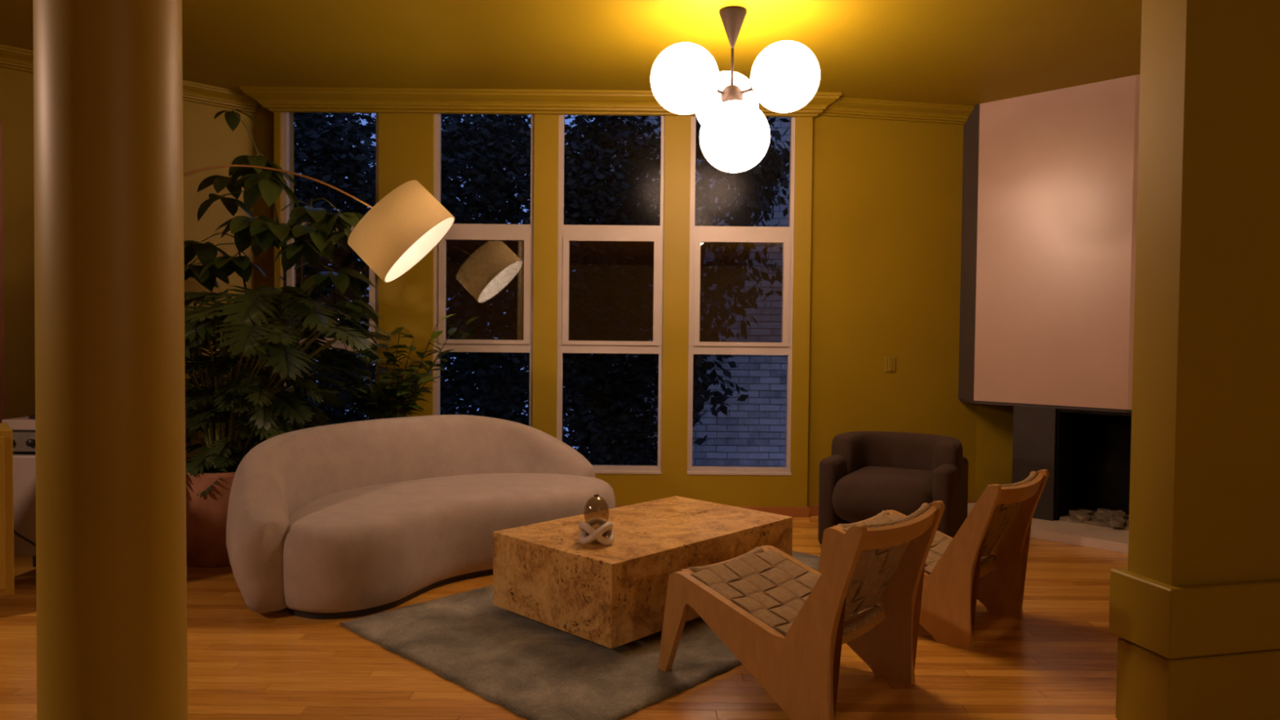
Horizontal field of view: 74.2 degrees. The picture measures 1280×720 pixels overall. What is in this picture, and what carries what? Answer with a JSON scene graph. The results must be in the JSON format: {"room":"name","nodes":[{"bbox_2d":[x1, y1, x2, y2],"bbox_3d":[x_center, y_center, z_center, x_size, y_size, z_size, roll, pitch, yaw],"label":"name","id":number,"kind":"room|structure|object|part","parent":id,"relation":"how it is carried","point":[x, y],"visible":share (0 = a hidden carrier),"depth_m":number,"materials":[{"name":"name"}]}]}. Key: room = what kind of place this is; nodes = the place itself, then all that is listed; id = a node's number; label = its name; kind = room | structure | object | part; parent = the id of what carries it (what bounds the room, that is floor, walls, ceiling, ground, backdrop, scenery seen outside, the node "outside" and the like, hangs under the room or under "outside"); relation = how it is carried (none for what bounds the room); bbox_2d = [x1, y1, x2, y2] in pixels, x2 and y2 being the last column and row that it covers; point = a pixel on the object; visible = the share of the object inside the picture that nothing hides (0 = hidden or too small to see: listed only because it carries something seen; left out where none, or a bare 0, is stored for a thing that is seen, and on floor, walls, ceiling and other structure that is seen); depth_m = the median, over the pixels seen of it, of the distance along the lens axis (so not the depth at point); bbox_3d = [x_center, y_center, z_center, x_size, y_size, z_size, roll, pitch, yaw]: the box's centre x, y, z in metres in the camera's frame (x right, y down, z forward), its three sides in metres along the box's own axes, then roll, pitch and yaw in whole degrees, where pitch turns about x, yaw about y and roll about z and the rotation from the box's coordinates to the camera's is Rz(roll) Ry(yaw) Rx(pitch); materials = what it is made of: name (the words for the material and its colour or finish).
{"room":"living room","nodes":[
{"label":"living room","id":0,"kind":"room"},
{"bbox_2d":[0,67,253,461],"bbox_3d":[-4.928,-0.389,4.585,5.402,3.080,0.150,-1,2,-43],"label":"wall","id":1,"kind":"structure","parent":0,"point":[208,141],"depth_m":5.43,"materials":[{"name":"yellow paint"}]},
{"bbox_2d":[0,123,4,422],"bbox_3d":[-4.367,-0.529,4.978,1.000,1.890,0.035,-1,2,-43],"label":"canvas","id":2,"kind":"object","parent":1,"relation":"attached to","point":[2,289],"visible":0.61,"depth_m":5.30,"materials":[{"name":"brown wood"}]},
{"bbox_2d":[0,44,257,113],"bbox_3d":[-4.816,-1.871,4.441,5.402,0.107,0.136,-1,2,-43],"label":"trim","id":3,"kind":"structure","parent":1,"relation":"attached to","point":[14,58],"depth_m":6.01,"materials":[{"name":"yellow paint"}]},
{"bbox_2d":[253,102,274,444],"bbox_3d":[-2.871,-0.420,6.487,0.350,3.080,0.210,1,2,0],"label":"wall","id":4,"kind":"structure","parent":0,"point":[264,124],"depth_m":6.36,"materials":[{"name":"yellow paint"}]},
{"bbox_2d":[274,111,813,506],"bbox_3d":[-0.721,-0.396,6.367,3.950,3.080,0.250,1,2,0],"label":"wall","id":5,"kind":"structure","parent":0,"point":[406,140],"depth_m":6.24,"materials":[{"name":"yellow paint"}]},
{"bbox_2d":[281,111,378,429],"bbox_3d":[-2.291,-0.527,6.278,0.728,2.703,0.091,1,2,0],"label":"window","id":6,"kind":"structure","parent":5,"relation":"in","point":[373,277],"depth_m":6.25,"materials":[{"name":"white paint"}]},
{"bbox_3d":[-2.286,-0.537,6.280,0.658,0.813,0.047,1,2,0],"label":"sash","id":7,"kind":"part","parent":6,"relation":"part of","materials":[{"name":"white paint"}]},
{"bbox_2d":[433,113,534,426],"bbox_3d":[-1.157,-0.516,6.278,0.746,2.703,0.091,1,2,0],"label":"window","id":8,"kind":"structure","parent":5,"relation":"in","point":[487,232],"depth_m":6.26,"materials":[{"name":"white paint"}]},
{"bbox_3d":[-1.152,-0.526,6.280,0.676,0.813,0.047,1,2,0],"label":"sash","id":9,"kind":"part","parent":8,"relation":"part of","materials":[{"name":"white paint"}]},
{"bbox_2d":[240,86,841,119],"bbox_3d":[-0.707,-1.865,6.188,4.290,0.134,0.310,1,2,0],"label":"trim","id":10,"kind":"structure","parent":5,"relation":"attached to","point":[287,100],"depth_m":6.11,"materials":[{"name":"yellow paint"}]},
{"bbox_2d":[556,115,665,474],"bbox_3d":[-0.219,-0.507,6.278,0.787,2.703,0.091,1,2,0],"label":"window","id":11,"kind":"structure","parent":5,"relation":"in","point":[566,233],"depth_m":6.26,"materials":[{"name":"white paint"}]},
{"bbox_3d":[-0.214,-0.517,6.280,0.716,0.813,0.047,1,2,0],"label":"sash","id":12,"kind":"part","parent":11,"relation":"part of","materials":[{"name":"white paint"}]},
{"bbox_3d":[-0.232,0.833,6.286,0.787,0.022,0.036,1,2,0],"label":"sill","id":13,"kind":"part","parent":11,"relation":"part of","materials":[{"name":"white paint"}]},
{"bbox_2d":[615,505,809,517],"bbox_3d":[-0.728,1.110,6.272,3.965,0.075,0.020,1,2,0],"label":"baseboard","id":14,"kind":"structure","parent":5,"relation":"attached to","point":[794,512],"depth_m":6.26,"materials":[{"name":"orange wood"}]},
{"bbox_2d":[686,115,795,475],"bbox_3d":[0.747,-0.498,6.278,0.775,2.703,0.091,1,2,0],"label":"window","id":15,"kind":"structure","parent":5,"relation":"in","point":[698,234],"depth_m":6.27,"materials":[{"name":"white paint"}]},
{"bbox_3d":[0.734,0.843,6.286,0.775,0.022,0.036,1,2,0],"label":"sill","id":16,"kind":"part","parent":15,"relation":"part of","materials":[{"name":"white paint"}]},
{"bbox_3d":[0.752,-0.508,6.280,0.704,0.813,0.047,1,2,0],"label":"sash","id":17,"kind":"part","parent":15,"relation":"part of","materials":[{"name":"white paint"}]},
{"bbox_2d":[0,515,1128,719],"bbox_3d":[-0.881,1.400,-0.688,12.664,0.140,14.950,1,2,0],"label":"floor","id":18,"kind":"structure","parent":0,"point":[1057,660],"depth_m":3.36,"materials":[{"name":"brown wood"}]},
{"bbox_2d":[0,422,14,596],"bbox_3d":[-3.399,0.755,3.712,1.030,0.868,0.426,-1,2,-40],"label":"base cabinet","id":19,"kind":"object","parent":18,"relation":"on","point":[6,508],"visible":1,"depth_m":3.90,"materials":[{"name":"paint"}]},
{"bbox_3d":[-3.095,0.704,3.737,0.466,0.705,0.016,-1,2,-40],"label":"door","id":20,"kind":"part","parent":19,"relation":"part of","materials":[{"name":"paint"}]},
{"bbox_2d":[13,452,35,566],"bbox_3d":[-3.128,0.831,4.604,0.640,0.675,0.400,1,2,0],"label":"console","id":21,"kind":"object","parent":18,"relation":"on","point":[24,463],"visible":0.12,"depth_m":4.40,"materials":[{"name":"white paint"}]},
{"bbox_2d":[13,430,35,452],"bbox_3d":[-3.154,0.430,4.562,0.400,0.125,0.323,1,2,0],"label":"stereo receiver","id":22,"kind":"object","parent":21,"relation":"on","point":[24,441],"visible":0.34,"depth_m":4.42,"materials":[{"name":"plastic"}]},
{"bbox_2d":[1,414,35,430],"bbox_3d":[-3.153,0.321,4.571,0.380,0.088,0.280,1,2,0],"label":"turntable","id":23,"kind":"object","parent":22,"relation":"on","point":[27,423],"visible":0.12,"depth_m":4.43,"materials":[{"name":"white paint"}]},
{"bbox_3d":[-3.153,0.303,4.571,0.240,0.015,0.240,1,2,0],"label":"platter","id":24,"kind":"part","parent":23,"relation":"part of","materials":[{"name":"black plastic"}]},
{"bbox_3d":[-3.174,0.431,4.409,0.044,0.044,0.017,1,2,0],"label":"knob","id":25,"kind":"part","parent":22,"relation":"part of","materials":[{"name":"black plastic"}]},
{"bbox_3d":[-3.401,1.087,4.761,0.036,0.150,0.034,1,2,0],"label":"leg","id":26,"kind":"part","parent":21,"relation":"part of","materials":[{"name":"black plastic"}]},
{"bbox_2d":[13,529,35,546],"bbox_3d":[-3.059,0.875,4.358,0.515,0.601,0.040,1,2,11],"label":"power cable","id":27,"kind":"object","parent":18,"relation":"on","point":[15,531],"visible":0.12,"depth_m":4.38,"materials":[{"name":"black plastic"}]},
{"bbox_2d":[32,0,187,719],"bbox_3d":[-1.349,-0.290,2.163,0.420,3.080,0.420,1,2,0],"label":"column","id":28,"kind":"structure","parent":18,"relation":"on","point":[111,562],"depth_m":2.04,"materials":[{"name":"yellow paint"}]},
{"bbox_2d":[186,464,235,567],"bbox_3d":[-2.439,0.896,5.016,0.540,0.535,0.540,1,2,0],"label":"pot","id":29,"kind":"object","parent":18,"relation":"on","point":[206,516],"depth_m":4.77,"materials":[{"name":"ceramic"}]},
{"bbox_2d":[183,108,382,434],"bbox_3d":[-2.350,-0.212,5.401,1.417,2.733,0.795,1,2,0],"label":"plant","id":30,"kind":"object","parent":18,"relation":"on","point":[261,234],"visible":0.76,"depth_m":5.31,"materials":[{"name":"green plant"}]},
{"bbox_3d":[-2.501,0.024,5.551,0.274,1.653,0.032,-1,2,-37],"label":"stem","id":31,"kind":"part","parent":30,"relation":"part of","materials":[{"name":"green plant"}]},
{"bbox_3d":[-2.390,-0.231,5.569,0.135,2.162,0.067,-1,2,-35],"label":"stem","id":32,"kind":"part","parent":30,"relation":"part of","materials":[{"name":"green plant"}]},
{"bbox_3d":[-2.234,-0.100,5.581,0.235,1.902,0.032,2,2,36],"label":"stem","id":33,"kind":"part","parent":30,"relation":"part of","materials":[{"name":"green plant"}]},
{"bbox_2d":[184,284,393,567],"bbox_3d":[-2.390,0.364,5.172,1.777,1.592,1.860,1,2,0],"label":"potted plant","id":34,"kind":"object","parent":18,"relation":"on","point":[241,415],"visible":0.78,"depth_m":4.78,"materials":[{"name":"plant"}]},
{"bbox_2d":[183,164,454,283],"bbox_3d":[-1.950,0.066,4.681,1.816,2.223,0.582,0,2,-20],"label":"lamp","id":35,"kind":"object","parent":18,"relation":"on","point":[407,223],"visible":0.67,"depth_m":4.65,"materials":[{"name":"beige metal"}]},
{"bbox_3d":[-2.034,0.042,4.590,1.267,2.173,0.042,0,2,-26],"label":"arm","id":36,"kind":"part","parent":35,"relation":"part of","materials":[{"name":"gold metal"}]},
{"bbox_3d":[-1.368,-0.737,4.870,0.590,0.588,0.562,1,2,0],"label":"lamp shade","id":37,"kind":"part","parent":35,"relation":"part of","materials":[{"name":"fabric"}]},
{"bbox_2d":[326,314,456,419],"bbox_3d":[-1.706,0.410,5.947,0.869,1.473,0.678,1,2,0],"label":"potted shrub","id":38,"kind":"object","parent":18,"relation":"on","point":[364,398],"visible":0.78,"depth_m":5.85,"materials":[{"name":"green plant"}]},
{"bbox_2d":[226,414,615,619],"bbox_3d":[-1.222,0.776,4.878,1.317,0.807,2.316,2,2,44],"label":"sofa","id":39,"kind":"object","parent":18,"relation":"on","point":[362,517],"visible":0.93,"depth_m":4.52,"materials":[{"name":"beige fabric"}]},
{"bbox_3d":[-1.118,0.937,4.836,1.100,0.424,2.053,2,2,44],"label":"seat","id":40,"kind":"part","parent":39,"relation":"part of","materials":[{"name":"beige fabric"}]},
{"bbox_2d":[339,550,819,719],"bbox_3d":[0.104,1.198,4.243,1.603,0.019,2.628,2,2,44],"label":"rug","id":41,"kind":"object","parent":18,"relation":"on","point":[535,670],"visible":0.33,"depth_m":3.44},
{"bbox_2d":[493,496,792,648],"bbox_3d":[0.048,1.002,4.188,0.800,0.384,1.310,2,2,44],"label":"coffee table","id":42,"kind":"object","parent":41,"relation":"on","point":[613,595],"visible":0.83,"depth_m":3.79,"materials":[{"name":"brown wood"}]},
{"bbox_2d":[577,517,614,545],"bbox_3d":[-0.194,0.763,3.765,0.163,0.101,0.162,1,2,0],"label":"knot sculpture","id":43,"kind":"object","parent":42,"relation":"on","point":[588,534],"visible":1,"depth_m":3.72,"materials":[{"name":"beige ceramic"}]},
{"bbox_2d":[657,500,945,719],"bbox_3d":[0.612,0.880,3.240,0.902,0.720,0.620,2,2,44],"label":"lounge chair","id":44,"kind":"object","parent":18,"relation":"on","point":[788,622],"visible":1,"depth_m":3.11,"materials":[{"name":"brown wood"}]},
{"bbox_3d":[0.363,0.844,3.476,0.061,0.064,0.548,2,2,44],"label":"rail","id":45,"kind":"part","parent":44,"relation":"part of","materials":[{"name":"brown wood"}]},
{"bbox_3d":[0.402,0.884,3.037,0.879,0.720,0.036,2,2,44],"label":"frame","id":46,"kind":"part","parent":44,"relation":"part of","materials":[{"name":"brown wood"}]},
{"bbox_3d":[0.805,0.876,3.459,0.879,0.720,0.036,2,2,44],"label":"frame","id":47,"kind":"part","parent":44,"relation":"part of","materials":[{"name":"brown wood"}]},
{"bbox_3d":[0.758,0.995,3.103,0.067,0.063,0.548,2,2,44],"label":"rail","id":48,"kind":"part","parent":44,"relation":"part of","materials":[{"name":"brown wood"}]},
{"bbox_3d":[0.913,0.589,2.948,0.079,0.087,0.548,2,2,44],"label":"rail","id":49,"kind":"part","parent":44,"relation":"part of","materials":[{"name":"brown wood"}]},
{"bbox_2d":[817,431,968,544],"bbox_3d":[1.632,0.838,5.433,0.809,0.683,0.825,1,2,30],"label":"armchair","id":50,"kind":"object","parent":18,"relation":"on","point":[866,474],"visible":0.89,"depth_m":5.27,"materials":[{"name":"brown fabric"}]},
{"bbox_3d":[1.333,0.894,5.610,0.108,0.556,0.680,1,2,30],"label":"arm","id":51,"kind":"part","parent":50,"relation":"part of","materials":[{"name":"brown fabric"}]},
{"bbox_3d":[1.597,0.864,5.373,0.636,0.298,0.685,1,2,30],"label":"seat","id":52,"kind":"part","parent":50,"relation":"part of","materials":[{"name":"brown fabric"}]},
{"bbox_3d":[1.709,0.649,5.559,0.809,0.310,0.523,1,2,30],"label":"backrest","id":53,"kind":"part","parent":50,"relation":"part of","materials":[{"name":"brown fabric"}]},
{"bbox_3d":[1.932,0.909,5.264,0.108,0.556,0.680,1,2,30],"label":"arm","id":54,"kind":"part","parent":50,"relation":"part of","materials":[{"name":"brown fabric"}]},
{"bbox_2d":[817,469,1048,650],"bbox_3d":[1.387,0.867,4.040,0.902,0.720,0.620,2,2,44],"label":"lounge chair","id":55,"kind":"object","parent":18,"relation":"on","point":[985,561],"visible":0.74,"depth_m":3.75,"materials":[{"name":"honey wood"},{"name":"beige woven fabric webbing"},{"name":"pale honey wood"}]},
{"bbox_3d":[1.138,0.830,4.276,0.061,0.064,0.548,2,2,44],"label":"rail","id":56,"kind":"part","parent":55,"relation":"part of","materials":[{"name":"brown wood"}]},
{"bbox_3d":[1.580,0.863,4.259,0.879,0.720,0.036,2,2,44],"label":"frame","id":57,"kind":"part","parent":55,"relation":"part of","materials":[{"name":"brown wood"}]},
{"bbox_3d":[1.533,0.982,3.902,0.067,0.063,0.548,2,2,44],"label":"rail","id":58,"kind":"part","parent":55,"relation":"part of","materials":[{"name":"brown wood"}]},
{"bbox_3d":[1.688,0.575,3.748,0.079,0.087,0.548,2,2,44],"label":"rail","id":59,"kind":"part","parent":55,"relation":"part of","materials":[{"name":"brown wood"}]},
{"bbox_2d":[958,74,1140,553],"bbox_3d":[3.717,-0.330,5.480,2.628,3.078,2.145,1,2,0],"label":"fireplace","id":60,"kind":"object","parent":18,"relation":"on","point":[1049,204],"visible":0.44,"depth_m":5.98,"materials":[{"name":"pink paint"}]},
{"bbox_2d":[1068,510,1091,520],"bbox_3d":[3.082,1.091,5.932,0.085,0.042,0.183,1,2,3],"label":"chunk","id":61,"kind":"object","parent":60,"relation":"on","point":[1078,515],"visible":1,"depth_m":5.89,"materials":[{"name":"grey stone"}]},
{"bbox_2d":[1075,508,1093,515],"bbox_3d":[3.172,1.092,6.053,0.116,0.034,0.086,0,2,-33],"label":"chunk","id":62,"kind":"object","parent":60,"relation":"on","point":[1089,513],"visible":0.56,"depth_m":6.04,"materials":[{"name":"grey stone"}]},
{"bbox_2d":[1096,507,1109,513],"bbox_3d":[3.327,1.091,6.071,0.085,0.040,0.150,1,2,25],"label":"chunk","id":63,"kind":"object","parent":60,"relation":"on","point":[1099,510],"visible":0.57,"depth_m":6.03,"materials":[{"name":"grey stone"}]},
{"bbox_2d":[1094,512,1112,521],"bbox_3d":[3.238,1.097,5.906,0.103,0.038,0.166,1,2,20],"label":"chunk","id":64,"kind":"object","parent":60,"relation":"in","point":[1099,516],"visible":0.88,"depth_m":5.88,"materials":[{"name":"grey stone"}]},
{"bbox_2d":[1109,516,1124,527],"bbox_3d":[3.241,1.100,5.751,0.084,0.036,0.199,1,2,27],"label":"chunk","id":65,"kind":"object","parent":60,"relation":"on","point":[1115,522],"visible":1,"depth_m":5.69,"materials":[{"name":"grey stone"}]},
{"bbox_2d":[1108,510,1126,519],"bbox_3d":[3.357,1.089,5.958,0.102,0.047,0.133,1,2,18],"label":"chunk","id":66,"kind":"object","parent":60,"relation":"in","point":[1114,513],"visible":0.7,"depth_m":5.92,"materials":[{"name":"grey stone"}]},
{"bbox_2d":[0,0,1142,106],"bbox_3d":[-1.183,-1.812,-0.773,12.000,0.120,14.950,1,2,0],"label":"ceiling","id":67,"kind":"structure","parent":0,"point":[957,52],"depth_m":5.02,"materials":[{"name":"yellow paint"}]},
{"bbox_2d":[650,5,820,173],"bbox_3d":[0.473,-1.430,4.553,0.781,0.893,0.804,-1,2,-39],"label":"chandelier","id":68,"kind":"object","parent":67,"relation":"hanging from","point":[686,78],"visible":1,"depth_m":4.37,"materials":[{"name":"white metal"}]},
{"bbox_3d":[0.238,-1.498,4.512,0.366,0.366,0.366,1,2,0],"label":"globe","id":69,"kind":"part","parent":68,"relation":"part of","materials":[{"name":"white glass"}]},
{"bbox_3d":[0.496,-1.464,4.853,0.366,0.366,0.366,1,2,0],"label":"globe","id":70,"kind":"part","parent":68,"relation":"part of","materials":[{"name":"white glass"}]},
{"bbox_3d":[0.497,-1.569,4.560,0.016,0.255,0.016,1,2,0],"label":"rod","id":71,"kind":"part","parent":68,"relation":"part of","materials":[{"name":"brown metal"}]},
{"bbox_3d":[0.493,-1.163,4.411,0.366,0.366,0.366,1,2,0],"label":"globe","id":72,"kind":"part","parent":68,"relation":"part of","materials":[{"name":"white glass"}]},
{"bbox_3d":[0.578,-1.447,4.548,0.076,0.038,0.015,1,2,10],"label":"arm","id":73,"kind":"part","parent":68,"relation":"part of","materials":[{"name":"brown metal"}]},
{"bbox_3d":[0.773,-1.508,4.511,0.366,0.366,0.366,1,2,0],"label":"globe","id":74,"kind":"part","parent":68,"relation":"part of","materials":[{"name":"white glass"}]},
{"bbox_2d":[807,115,977,505],"bbox_3d":[1.927,-0.374,6.483,1.395,3.080,0.120,0,2,-11],"label":"wall","id":75,"kind":"structure","parent":0,"point":[886,242],"depth_m":6.40,"materials":[{"name":"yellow paint"}]},
{"bbox_2d":[884,356,895,372],"bbox_3d":[1.899,0.033,6.420,0.084,0.120,0.013,0,2,-11],"label":"light switch","id":76,"kind":"object","parent":75,"relation":"attached to","point":[890,362],"visible":1,"depth_m":6.42,"materials":[{"name":"plastic"}]},
{"bbox_2d":[807,500,976,515],"bbox_3d":[1.926,1.130,6.454,1.395,0.075,0.020,0,2,-11],"label":"baseboard","id":77,"kind":"structure","parent":75,"relation":"attached to","point":[814,509],"depth_m":6.33,"materials":[{"name":"orange wood"}]},
{"bbox_2d":[819,97,973,124],"bbox_3d":[1.966,-1.856,6.318,1.395,0.107,0.136,0,2,-11],"label":"trim","id":78,"kind":"structure","parent":75,"relation":"attached to","point":[844,107],"depth_m":6.30,"materials":[{"name":"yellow paint"}]},
{"bbox_2d":[974,403,1014,502],"bbox_3d":[3.624,-0.361,6.634,2.000,3.080,0.155,1,2,0],"label":"wall","id":79,"kind":"structure","parent":0,"point":[994,423],"depth_m":6.58,"materials":[{"name":"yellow paint"}]},
{"bbox_2d":[1127,0,1279,586],"bbox_3d":[3.213,-0.273,3.173,3.049,3.080,0.182,0,2,-13],"label":"pillar","id":80,"kind":"structure","parent":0,"point":[1204,504],"depth_m":2.79,"materials":[{"name":"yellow paint"}]},
{"bbox_2d":[1108,567,1279,658],"bbox_3d":[3.182,0.855,3.198,3.089,0.227,0.262,0,2,-13],"label":"trim","id":81,"kind":"structure","parent":80,"relation":"attached to","point":[1168,621],"depth_m":2.78,"materials":[{"name":"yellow paint"}]},
{"bbox_2d":[1115,637,1279,719],"bbox_3d":[3.189,1.123,3.208,3.069,0.285,0.222,0,2,-13],"label":"pillar base","id":82,"kind":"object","parent":80,"relation":"attached to","point":[1151,686],"depth_m":2.82,"materials":[{"name":"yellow paint"}]},
{"label":"outside","id":83,"kind":"structure","parent":0,"visible":0},
{"bbox_3d":[-0.033,3.482,16.548,40.000,0.200,19.100,1,2,0],"label":"ground","id":84,"kind":"structure","parent":83,"visible":0},
{"bbox_2d":[293,112,375,430],"bbox_3d":[-3.639,0.148,9.101,3.250,6.805,2.347,1,2,6],"label":"tree","id":85,"kind":"object","parent":84,"relation":"on","point":[352,161],"visible":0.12,"depth_m":8.66,"materials":[{"name":"green plant"}]},
{"bbox_2d":[293,112,591,440],"bbox_3d":[-3.060,-0.660,12.655,5.943,8.234,3.015,1,2,0],"label":"tree","id":86,"kind":"object","parent":84,"relation":"on","point":[370,135],"visible":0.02,"depth_m":12.29,"materials":[{"name":"green plant"}]},
{"bbox_2d":[440,114,568,426],"bbox_3d":[-1.700,0.202,9.463,2.233,6.718,2.172,0,2,-17],"label":"tree","id":87,"kind":"object","parent":84,"relation":"on","point":[500,270],"visible":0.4,"depth_m":9.04,"materials":[{"name":"green plant"}]},
{"bbox_2d":[499,115,704,465],"bbox_3d":[-0.347,0.393,8.359,1.993,6.411,1.687,1,2,4],"label":"tree","id":88,"kind":"object","parent":84,"relation":"on","point":[602,311],"visible":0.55,"depth_m":8.10,"materials":[{"name":"green plant"}]},
{"bbox_2d":[602,115,790,466],"bbox_3d":[1.871,0.441,9.337,4.650,6.300,0.256,1,2,0],"label":"wall","id":89,"kind":"structure","parent":84,"relation":"on","point":[753,433],"depth_m":9.21,"materials":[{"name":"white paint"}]},
{"bbox_2d":[621,116,790,444],"bbox_3d":[0.763,0.507,7.977,1.830,6.227,1.346,2,2,33],"label":"tree","id":90,"kind":"object","parent":84,"relation":"on","point":[748,184],"visible":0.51,"depth_m":7.85,"materials":[{"name":"green plant"}]}
]}

